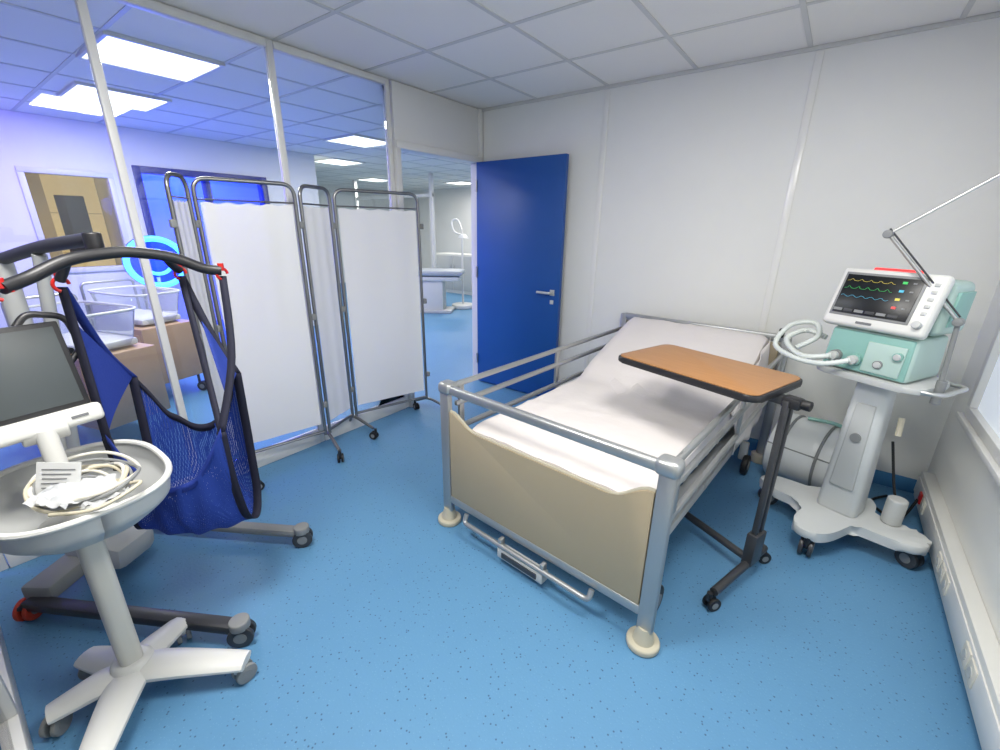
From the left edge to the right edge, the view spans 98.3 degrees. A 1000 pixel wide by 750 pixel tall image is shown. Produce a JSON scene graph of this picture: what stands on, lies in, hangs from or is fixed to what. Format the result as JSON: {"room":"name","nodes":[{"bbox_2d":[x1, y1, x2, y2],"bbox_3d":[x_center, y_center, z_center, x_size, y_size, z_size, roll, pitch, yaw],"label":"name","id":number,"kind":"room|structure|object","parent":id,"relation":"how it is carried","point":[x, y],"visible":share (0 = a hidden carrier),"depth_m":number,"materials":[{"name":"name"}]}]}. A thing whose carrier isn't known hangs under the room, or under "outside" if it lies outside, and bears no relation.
{"room":"hospital room","nodes":[
{"label":"hospital room","id":0,"kind":"room"},
{"bbox_2d":[24,173,62,257],"bbox_3d":[-5.228,-1.479,4.989,0.200,2.460,0.200,14,23,35],"label":"pier","id":1,"kind":"object","parent":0,"point":[33,180],"depth_m":4.83,"materials":[{"name":"beige paint"}]},
{"bbox_2d":[53,195,92,251],"bbox_3d":[-5.107,-1.790,5.225,0.020,0.700,0.260,14,23,35],"label":"window","id":2,"kind":"structure","parent":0,"point":[72,210],"depth_m":5.17,"materials":[{"name":"grey glass"}]},
{"bbox_2d":[39,174,115,266],"bbox_3d":[-5.732,-1.348,4.588,0.100,2.460,2.480,14,23,35],"label":"facade","id":3,"kind":"object","parent":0,"point":[52,185],"visible":0.17,"depth_m":5.18,"materials":[{"name":"beige wood"}]},
{"bbox_2d":[93,178,122,264],"bbox_3d":[-4.745,-1.632,5.439,1.500,2.470,0.060,14,23,35],"label":"wall","id":4,"kind":"structure","parent":0,"point":[101,188],"depth_m":5.38,"materials":[{"name":"beige paint"}]},
{"bbox_2d":[0,110,319,333],"bbox_3d":[-4.617,-1.256,4.341,0.100,2.470,6.200,14,23,35],"label":"wall","id":5,"kind":"structure","parent":0,"point":[32,140],"depth_m":4.60,"materials":[{"name":"white paint"}]},
{"bbox_2d":[16,171,50,258],"bbox_3d":[-4.599,-1.513,4.274,0.140,0.900,0.050,14,23,35],"label":"frame","id":6,"kind":"object","parent":5,"relation":"attached to","point":[21,176],"visible":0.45,"depth_m":4.19,"materials":[{"name":"white metal"}]},
{"bbox_2d":[14,166,113,178],"bbox_3d":[-4.392,-2.046,4.375,0.140,0.050,0.720,14,23,35],"label":"frame","id":7,"kind":"object","parent":5,"relation":"attached to","point":[35,170],"visible":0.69,"depth_m":4.32,"materials":[{"name":"white metal"}]},
{"bbox_2d":[69,265,124,272],"bbox_3d":[-4.403,-1.147,4.682,0.140,0.050,0.720,14,23,35],"label":"frame","id":8,"kind":"object","parent":5,"relation":"on","point":[109,267],"visible":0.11,"depth_m":4.66,"materials":[{"name":"white metal"}]},
{"bbox_2d":[105,178,129,245],"bbox_3d":[-4.196,-1.681,4.782,0.140,0.900,0.050,14,23,35],"label":"frame","id":9,"kind":"object","parent":5,"relation":"attached to","point":[111,184],"visible":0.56,"depth_m":4.71,"materials":[{"name":"white metal"}]},
{"bbox_2d":[131,165,167,287],"bbox_3d":[-4.057,-1.316,5.110,0.140,2.100,0.070,14,23,35],"label":"frame","id":10,"kind":"object","parent":5,"relation":"attached to","point":[136,171],"visible":0.36,"depth_m":4.84,"materials":[{"name":"blue metal"}]},
{"bbox_2d":[139,166,260,179],"bbox_3d":[-3.630,-2.450,5.305,0.140,0.070,1.310,14,23,35],"label":"frame","id":11,"kind":"object","parent":5,"relation":"attached to","point":[144,169],"visible":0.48,"depth_m":5.13,"materials":[{"name":"blue metal"}]},
{"bbox_2d":[257,177,269,204],"bbox_3d":[-3.227,-1.663,6.156,0.140,2.100,0.070,14,23,35],"label":"frame","id":12,"kind":"object","parent":5,"relation":"attached to","point":[263,193],"visible":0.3,"depth_m":5.84,"materials":[{"name":"blue"}]},
{"bbox_2d":[141,174,259,319],"bbox_3d":[-4.722,-2.071,6.726,0.100,2.470,2.300,14,23,35],"label":"window","id":13,"kind":"structure","parent":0,"point":[153,184],"depth_m":6.47,"materials":[{"name":"blue glass"}]},
{"bbox_2d":[317,184,388,282],"bbox_3d":[-6.508,-2.827,8.880,0.100,2.470,11.600,14,23,35],"label":"wall","id":14,"kind":"structure","parent":0,"point":[342,198],"depth_m":11.61,"materials":[{"name":"white paint"}]},
{"bbox_2d":[389,80,477,155],"bbox_3d":[-0.484,-2.006,3.457,0.060,0.373,0.990,14,23,35],"label":"wall panel","id":15,"kind":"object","parent":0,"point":[418,116],"depth_m":3.35,"materials":[{"name":"white paint"}]},
{"bbox_2d":[403,187,471,267],"bbox_3d":[0.186,-3.453,10.946,8.000,2.470,0.100,14,23,35],"label":"wall","id":16,"kind":"structure","parent":0,"point":[449,204],"depth_m":11.98,"materials":[{"name":"white paint"}]},
{"bbox_2d":[0,283,981,749],"bbox_3d":[-1.873,-0.431,5.999,11.540,0.100,11.600,14,23,35],"label":"floor","id":17,"kind":"structure","parent":0,"point":[395,628],"depth_m":1.70,"materials":[{"name":"blue plastic"}]},
{"bbox_2d":[0,553,8,571],"bbox_3d":[-2.255,-0.281,1.577,0.040,2.463,0.034,14,23,35],"label":"mullion","id":18,"kind":"object","parent":17,"relation":"on","point":[3,563],"visible":1,"depth_m":1.96,"materials":[{"name":"white"}]},
{"bbox_2d":[0,626,33,749],"bbox_3d":[-1.422,1.073,1.267,2.170,0.120,0.050,14,23,35],"label":"base rail","id":19,"kind":"object","parent":17,"relation":"on","point":[21,738],"visible":0.71,"depth_m":1.33,"materials":[{"name":"white"}]},
{"bbox_2d":[0,707,13,749],"bbox_3d":[-1.409,-0.063,0.879,2.090,2.280,0.006,14,23,35],"label":"glass","id":20,"kind":"object","parent":19,"relation":"on","point":[6,743],"visible":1,"depth_m":1.17,"materials":[{"name":"clear glass"}]},
{"bbox_2d":[0,675,17,719],"bbox_3d":[-1.445,-0.072,0.905,0.040,2.280,0.050,14,23,35],"label":"post","id":21,"kind":"object","parent":19,"relation":"on","point":[7,704],"visible":0.89,"depth_m":1.26,"materials":[{"name":"white"}]},
{"bbox_2d":[0,292,174,439],"bbox_3d":[-2.921,-0.043,3.105,0.778,1.010,0.459,7,20,18],"label":"hospital bassinet","id":22,"kind":"object","parent":17,"relation":"on","point":[113,323],"visible":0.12,"depth_m":3.08,"materials":[{"name":"brown wood"}]},
{"bbox_2d":[85,303,134,336],"bbox_3d":[-2.917,-0.332,3.009,0.740,0.260,0.420,7,20,18],"label":"tub","id":23,"kind":"object","parent":22,"relation":"in","point":[107,319],"depth_m":3.16,"materials":[{"name":"plastic"}]},
{"bbox_2d":[4,478,184,567],"bbox_3d":[-2.027,0.737,2.262,0.050,0.100,0.760,14,23,35],"label":"base rail","id":24,"kind":"object","parent":17,"relation":"on","point":[13,560],"visible":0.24,"depth_m":1.99,"materials":[{"name":"white"}]},
{"bbox_2d":[74,1,135,246],"bbox_3d":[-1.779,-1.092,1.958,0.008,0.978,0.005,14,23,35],"label":"glass","id":25,"kind":"object","parent":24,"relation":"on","point":[127,213],"depth_m":1.95,"materials":[{"name":"clear glass"}]},
{"bbox_2d":[138,258,177,414],"bbox_3d":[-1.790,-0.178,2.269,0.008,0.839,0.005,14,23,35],"label":"glass","id":26,"kind":"object","parent":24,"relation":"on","point":[138,258],"depth_m":2.26,"materials":[{"name":"clear glass"}]},
{"bbox_2d":[0,311,256,749],"bbox_3d":[-1.209,0.473,1.289,0.629,1.246,0.498,14,23,35],"label":"cart","id":27,"kind":"object","parent":17,"relation":"on","point":[59,501],"visible":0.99,"depth_m":1.29,"materials":[{"name":"white plastic"}]},
{"bbox_2d":[0,439,172,555],"bbox_3d":[-1.250,0.371,1.294,0.522,0.144,0.431,14,23,34],"label":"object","id":28,"kind":"object","parent":27,"relation":"on","point":[25,530],"depth_m":1.25,"materials":[{"name":"grey plastic"}]},
{"bbox_2d":[74,0,198,474],"bbox_3d":[-1.774,-0.482,2.184,0.040,2.463,0.034,14,23,35],"label":"mullion","id":29,"kind":"object","parent":17,"relation":"on","point":[81,5],"visible":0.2,"depth_m":2.04,"materials":[{"name":"white metal"}]},
{"bbox_2d":[79,278,206,389],"bbox_3d":[-3.208,-0.326,3.924,0.778,1.010,0.459,8,20,21],"label":"trolley","id":30,"kind":"object","parent":17,"relation":"on","point":[179,331],"visible":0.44,"depth_m":3.86,"materials":[{"name":"brown wood"}]},
{"bbox_2d":[90,287,178,313],"bbox_3d":[-3.203,-0.615,3.828,0.740,0.260,0.420,8,20,21],"label":"tub","id":31,"kind":"object","parent":30,"relation":"in","point":[168,297],"depth_m":3.94,"materials":[{"name":"plastic"}]},
{"bbox_2d":[122,235,183,286],"bbox_3d":[-3.711,-0.816,4.770,0.440,1.380,0.540,14,23,35],"label":"lamp","id":32,"kind":"object","parent":17,"relation":"on","point":[163,275],"visible":0.41,"depth_m":4.61,"materials":[{"name":"blue plastic"}]},
{"bbox_2d":[0,232,312,647],"bbox_3d":[-1.446,0.225,1.657,1.116,1.473,0.708,3,19,6],"label":"patient hoist","id":33,"kind":"object","parent":17,"relation":"on","point":[106,378],"visible":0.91,"depth_m":1.58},
{"bbox_2d":[201,181,213,202],"bbox_3d":[-3.642,-1.456,5.644,0.140,2.030,0.050,14,23,35],"label":"frame","id":34,"kind":"object","parent":17,"relation":"on","point":[206,187],"visible":0.02,"depth_m":5.33,"materials":[{"name":"blue"}]},
{"bbox_2d":[205,429,320,488],"bbox_3d":[-1.549,0.536,2.865,0.050,0.100,0.750,14,23,35],"label":"base rail","id":35,"kind":"object","parent":17,"relation":"on","point":[268,456],"visible":0.51,"depth_m":2.95,"materials":[{"name":"white metal"}]},
{"bbox_2d":[264,47,317,440],"bbox_3d":[-1.536,-0.611,2.473,0.008,2.325,0.750,14,23,35],"label":"glass","id":36,"kind":"object","parent":35,"relation":"on","point":[264,47],"visible":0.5,"depth_m":2.50,"materials":[{"name":"clear glass"}]},
{"bbox_2d":[264,39,324,441],"bbox_3d":[-1.298,-0.681,2.783,0.040,2.463,0.034,14,23,35],"label":"mullion","id":37,"kind":"object","parent":17,"relation":"on","point":[268,48],"visible":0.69,"depth_m":2.53,"materials":[{"name":"white metal"}]},
{"bbox_2d":[164,172,439,507],"bbox_3d":[-1.064,-0.304,2.821,0.460,1.731,1.677,14,23,35],"label":"privacy screen","id":38,"kind":"object","parent":17,"relation":"on","point":[257,246],"visible":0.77,"depth_m":2.76,"materials":[{"name":"white fabric"}]},
{"bbox_2d":[352,180,358,208],"bbox_3d":[-3.254,-3.170,10.010,0.080,2.463,0.060,14,23,35],"label":"post","id":39,"kind":"object","parent":17,"relation":"on","point":[354,182],"visible":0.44,"depth_m":9.68,"materials":[{"name":"white"}]},
{"bbox_2d":[356,193,428,199],"bbox_3d":[-2.286,-3.730,9.056,2.480,0.060,0.040,14,23,35],"label":"rail","id":40,"kind":"object","parent":39,"relation":"attached to","point":[426,194],"visible":0.71,"depth_m":9.16,"materials":[{"name":"white metal"}]},
{"bbox_2d":[324,397,405,439],"bbox_3d":[-1.068,0.335,3.471,0.050,0.100,0.770,14,23,35],"label":"base rail","id":41,"kind":"object","parent":17,"relation":"on","point":[370,416],"visible":0.61,"depth_m":3.44,"materials":[{"name":"white metal"}]},
{"bbox_2d":[378,84,385,126],"bbox_3d":[-0.824,-1.881,3.021,0.008,0.252,0.044,14,23,35],"label":"glass","id":42,"kind":"object","parent":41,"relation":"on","point":[381,87],"depth_m":3.01,"materials":[{"name":"clear glass"}]},
{"bbox_2d":[375,395,403,406],"bbox_3d":[-0.926,0.205,3.625,0.008,0.050,0.296,14,23,35],"label":"glass","id":43,"kind":"object","parent":41,"relation":"on","point":[387,400],"depth_m":3.61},
{"bbox_2d":[383,79,408,407],"bbox_3d":[-0.811,-0.885,3.397,0.040,2.463,0.034,14,23,35],"label":"mullion","id":44,"kind":"object","parent":17,"relation":"on","point":[388,128],"visible":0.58,"depth_m":3.12,"materials":[{"name":"white metal"}]},
{"bbox_2d":[393,147,414,406],"bbox_3d":[-0.788,-0.695,3.497,0.100,2.040,0.045,14,23,35],"label":"door frame","id":45,"kind":"structure","parent":17,"relation":"on","point":[396,151],"depth_m":3.21,"materials":[{"name":"white metal"}]},
{"bbox_2d":[428,173,436,267],"bbox_3d":[-1.337,-2.684,8.650,0.080,2.463,0.060,14,23,35],"label":"post","id":46,"kind":"object","parent":17,"relation":"on","point":[430,175],"visible":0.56,"depth_m":8.50,"materials":[{"name":"white metal"}]},
{"bbox_2d":[418,268,464,313],"bbox_3d":[-1.270,-1.558,7.982,1.200,0.765,0.550,1,19,2],"label":"examination couch","id":47,"kind":"object","parent":17,"relation":"on","point":[434,279],"visible":0.59,"depth_m":7.81,"materials":[{"name":"white plastic"}]},
{"bbox_2d":[436,252,471,294],"bbox_3d":[-0.961,-2.448,10.393,1.200,0.900,0.524,14,23,35],"label":"storage cabinet","id":48,"kind":"object","parent":17,"relation":"on","point":[447,259],"visible":0.52,"depth_m":10.12,"materials":[{"name":"white plastic"}]},
{"bbox_2d":[451,218,471,309],"bbox_3d":[-0.714,-2.100,8.219,0.440,1.651,0.440,14,23,35],"label":"lamp","id":49,"kind":"object","parent":17,"relation":"on","point":[462,305],"depth_m":8.26,"materials":[{"name":"white metal"}]},
{"bbox_2d":[438,313,791,657],"bbox_3d":[0.755,0.249,2.500,1.214,0.930,1.980,17,24,39],"label":"hospital bed","id":50,"kind":"object","parent":17,"relation":"on","point":[586,474],"visible":0.87,"depth_m":1.98,"materials":[{"name":"white fabric"}]},
{"bbox_2d":[618,344,813,611],"bbox_3d":[0.904,0.413,2.052,0.558,0.914,0.792,-12,23,-33],"label":"table","id":51,"kind":"object","parent":17,"relation":"on","point":[738,380],"visible":0.85,"depth_m":1.86,"materials":[{"name":"brown wood"}]},
{"bbox_2d":[762,413,841,486],"bbox_3d":[1.901,0.474,2.615,0.430,0.456,0.431,-13,23,-35],"label":"roll","id":52,"kind":"object","parent":17,"relation":"on","point":[810,443],"visible":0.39,"depth_m":2.51,"materials":[{"name":"grey plastic"}]},
{"bbox_2d":[758,173,999,568],"bbox_3d":[1.712,-0.043,2.017,0.562,1.817,0.690,-1,19,-4],"label":"ventilator","id":53,"kind":"object","parent":17,"relation":"on","point":[889,338],"visible":0.96,"depth_m":1.98,"materials":[{"name":"grey plastic"}]},
{"bbox_2d":[849,433,860,442],"bbox_3d":[1.698,0.299,2.063,0.019,0.044,0.044,-11,22,-31],"label":"column outlet","id":54,"kind":"object","parent":53,"relation":"attached to","point":[853,437],"depth_m":2.06,"materials":[{"name":"grey plastic"}]},
{"bbox_2d":[817,365,949,395],"bbox_3d":[1.752,-0.002,1.998,0.310,0.028,0.420,-8,21,-24],"label":"shelf","id":55,"kind":"object","parent":53,"relation":"attached to","point":[924,386],"depth_m":1.87,"materials":[{"name":"grey plastic"}]},
{"bbox_2d":[823,268,974,339],"bbox_3d":[1.762,-0.331,1.922,0.488,0.257,0.447,14,23,34],"label":"monitor","id":56,"kind":"object","parent":53,"relation":"on","point":[887,303],"depth_m":1.82,"materials":[{"name":"grey plastic"}]},
{"bbox_2d":[874,267,923,272],"bbox_3d":[1.728,-0.447,1.872,0.030,0.020,0.180,14,11,-29],"label":"lamp","id":57,"kind":"object","parent":53,"relation":"on","point":[880,269],"depth_m":1.86,"materials":[{"name":"red"}]},
{"bbox_2d":[0,0,999,190],"bbox_3d":[-1.844,-2.863,5.169,11.540,0.100,11.600,14,23,35],"label":"ceiling","id":58,"kind":"structure","parent":0,"point":[595,26],"depth_m":2.48,"materials":[{"name":"tile"}]},
{"bbox_2d":[56,81,171,111],"bbox_3d":[-3.132,-2.251,3.519,0.600,0.019,0.600,14,23,35],"label":"ceiling light","id":59,"kind":"object","parent":58,"relation":"in","point":[76,90],"depth_m":3.49,"materials":[{"name":"white plastic"}]},
{"bbox_2d":[75,31,225,82],"bbox_3d":[-2.166,-1.958,2.691,0.600,0.019,0.600,14,23,35],"label":"ceiling light","id":60,"kind":"object","parent":58,"relation":"in","point":[115,50],"depth_m":2.66,"materials":[{"name":"white plastic"}]},
{"bbox_2d":[112,0,265,47],"bbox_3d":[-1.522,-1.729,2.092,0.050,0.038,0.750,14,23,35],"label":"rail","id":61,"kind":"object","parent":58,"relation":"attached to","point":[151,6],"visible":1,"depth_m":2.11,"materials":[{"name":"white metal"}]},
{"bbox_2d":[272,41,384,84],"bbox_3d":[-1.041,-1.930,2.698,0.050,0.038,0.770,14,23,35],"label":"rail","id":62,"kind":"object","parent":58,"relation":"attached to","point":[280,48],"visible":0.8,"depth_m":2.64,"materials":[{"name":"white metal"}]},
{"bbox_2d":[314,158,365,165],"bbox_3d":[-2.577,-3.396,6.893,0.600,0.019,0.600,14,23,35],"label":"ceiling light","id":63,"kind":"object","parent":58,"relation":"in","point":[333,161],"depth_m":6.86,"materials":[{"name":"white plastic"}]},
{"bbox_2d":[323,134,385,147],"bbox_3d":[-1.681,-2.805,5.191,0.600,0.019,0.600,14,23,35],"label":"ceiling light","id":64,"kind":"object","parent":58,"relation":"in","point":[356,140],"depth_m":5.14,"materials":[{"name":"white plastic"}]},
{"bbox_2d":[355,178,386,181],"bbox_3d":[-2.752,-4.289,9.504,0.600,0.019,0.600,14,23,35],"label":"ceiling light","id":65,"kind":"object","parent":58,"relation":"in","point":[362,179],"depth_m":9.42,"materials":[{"name":"white plastic"}]},
{"bbox_2d":[443,181,470,184],"bbox_3d":[-0.891,-4.424,9.962,0.600,0.019,0.600,14,23,35],"label":"ceiling light","id":66,"kind":"object","parent":58,"relation":"in","point":[452,182],"depth_m":9.86,"materials":[{"name":"white plastic"}]},
{"bbox_2d":[0,0,999,190],"bbox_3d":[-1.881,-2.825,5.219,11.440,0.005,11.612,14,23,35],"label":"grid","id":67,"kind":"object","parent":58,"relation":"attached to","point":[802,5],"depth_m":2.63,"materials":[{"name":"grey metal"}]},
{"bbox_2d":[483,17,999,479],"bbox_3d":[1.252,-0.801,3.212,3.540,2.470,0.120,14,23,35],"label":"wall","id":68,"kind":"structure","parent":0,"point":[698,166],"depth_m":2.67,"materials":[{"name":"white paint"}]},
{"bbox_2d":[392,140,482,163],"bbox_3d":[-0.486,-1.806,3.526,0.100,0.050,0.990,14,23,35],"label":"door frame","id":69,"kind":"structure","parent":68,"relation":"attached to","point":[409,147],"depth_m":3.43,"materials":[{"name":"white metal"}]},
{"bbox_2d":[471,109,482,374],"bbox_3d":[-0.216,-1.134,4.147,0.100,2.464,0.060,14,23,35],"label":"door frame","id":70,"kind":"structure","parent":68,"relation":"attached to","point":[473,166],"depth_m":4.08,"materials":[{"name":"white metal"}]},
{"bbox_2d":[476,153,568,395],"bbox_3d":[0.133,-0.817,3.866,0.895,2.028,0.104,14,23,35],"label":"leaf","id":71,"kind":"object","parent":68,"relation":"attached to","point":[521,202],"depth_m":3.80,"materials":[{"name":"blue wood"}]},
{"bbox_2d":[584,90,609,368],"bbox_3d":[0.759,-0.929,3.477,0.040,2.350,0.006,14,23,35],"label":"trim","id":72,"kind":"structure","parent":68,"relation":"attached to","point":[607,92],"depth_m":3.37,"materials":[{"name":"white"}]},
{"bbox_2d":[482,12,999,111],"bbox_3d":[1.205,-1.945,2.780,3.390,0.016,0.016,14,23,35],"label":"trim","id":73,"kind":"structure","parent":68,"relation":"attached to","point":[994,15],"depth_m":2.49,"materials":[{"name":"grey metal"}]},
{"bbox_2d":[758,51,824,331],"bbox_3d":[1.758,-0.676,2.769,0.040,2.350,0.006,14,23,35],"label":"trim","id":74,"kind":"structure","parent":68,"relation":"attached to","point":[817,65],"depth_m":2.61,"materials":[{"name":"white"}]},
{"bbox_2d":[719,438,916,492],"bbox_3d":[1.539,0.428,3.305,2.490,0.090,0.012,14,23,35],"label":"baseboard","id":75,"kind":"structure","parent":68,"relation":"attached to","point":[884,478],"depth_m":2.68,"materials":[{"name":"blue"}]},
{"bbox_2d":[927,280,999,644],"bbox_3d":[0.912,0.468,0.131,0.120,2.050,5.600,14,23,35],"label":"wall","id":76,"kind":"structure","parent":0,"point":[971,495],"depth_m":1.95,"materials":[{"name":"white paint"}]},
{"bbox_2d":[913,471,999,749],"bbox_3d":[1.440,1.030,1.244,0.068,0.160,3.240,14,23,35],"label":"cable trunking","id":77,"kind":"object","parent":76,"relation":"attached to","point":[976,645],"visible":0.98,"depth_m":1.58,"materials":[{"name":"white plastic"}]},
{"bbox_2d":[871,495,917,519],"bbox_3d":[2.217,0.704,2.457,0.146,0.133,0.280,5,19,11],"label":"power cable","id":78,"kind":"object","parent":77,"relation":"attached to","point":[915,502],"visible":0.55,"depth_m":2.37,"materials":[{"name":"black rubber"}]},
{"bbox_2d":[917,491,922,504],"bbox_3d":[2.274,0.665,2.341,0.010,0.060,0.050,14,23,34],"label":"socket","id":79,"kind":"object","parent":77,"relation":"attached to","point":[920,496],"depth_m":2.33,"materials":[{"name":"red plastic"}]},
{"bbox_2d":[919,498,925,514],"bbox_3d":[2.218,0.689,2.268,0.008,0.070,0.070,14,23,34],"label":"socket","id":80,"kind":"object","parent":77,"relation":"attached to","point":[922,508],"depth_m":2.25,"materials":[{"name":"grey plastic"}]},
{"bbox_2d":[934,551,942,571],"bbox_3d":[1.917,0.815,1.889,0.008,0.070,0.070,14,23,34],"label":"socket","id":81,"kind":"object","parent":77,"relation":"attached to","point":[939,559],"depth_m":1.88,"materials":[{"name":"grey plastic"}]},
{"bbox_2d":[937,561,946,583],"bbox_3d":[1.869,0.835,1.828,0.008,0.070,0.070,14,23,34],"label":"socket","id":82,"kind":"object","parent":77,"relation":"attached to","point":[942,567],"depth_m":1.82,"materials":[{"name":"grey plastic"}]},
{"bbox_2d":[940,573,949,595],"bbox_3d":[1.821,0.855,1.768,0.008,0.070,0.070,14,23,34],"label":"socket","id":83,"kind":"object","parent":77,"relation":"attached to","point":[945,579],"depth_m":1.76,"materials":[{"name":"grey plastic"}]},
{"bbox_2d":[959,640,972,669],"bbox_3d":[1.586,0.954,1.472,0.008,0.070,0.070,14,23,34],"label":"socket","id":84,"kind":"object","parent":77,"relation":"attached to","point":[966,653],"depth_m":1.46,"materials":[{"name":"grey plastic"}]},
{"bbox_2d":[964,658,977,688],"bbox_3d":[1.538,0.974,1.411,0.008,0.070,0.070,14,23,34],"label":"socket","id":85,"kind":"object","parent":77,"relation":"attached to","point":[971,664],"depth_m":1.40,"materials":[{"name":"grey plastic"}]},
{"bbox_2d":[955,411,999,488],"bbox_3d":[1.738,0.461,1.419,0.060,0.030,2.050,14,23,35],"label":"window sill","id":86,"kind":"structure","parent":76,"relation":"attached to","point":[986,457],"depth_m":1.84,"materials":[{"name":"white"}]},
{"bbox_2d":[964,321,999,467],"bbox_3d":[1.777,-0.217,1.177,0.080,1.410,1.970,14,23,35],"label":"window","id":87,"kind":"structure","parent":76,"relation":"in","point":[991,440],"depth_m":2.01,"materials":[{"name":"white"}]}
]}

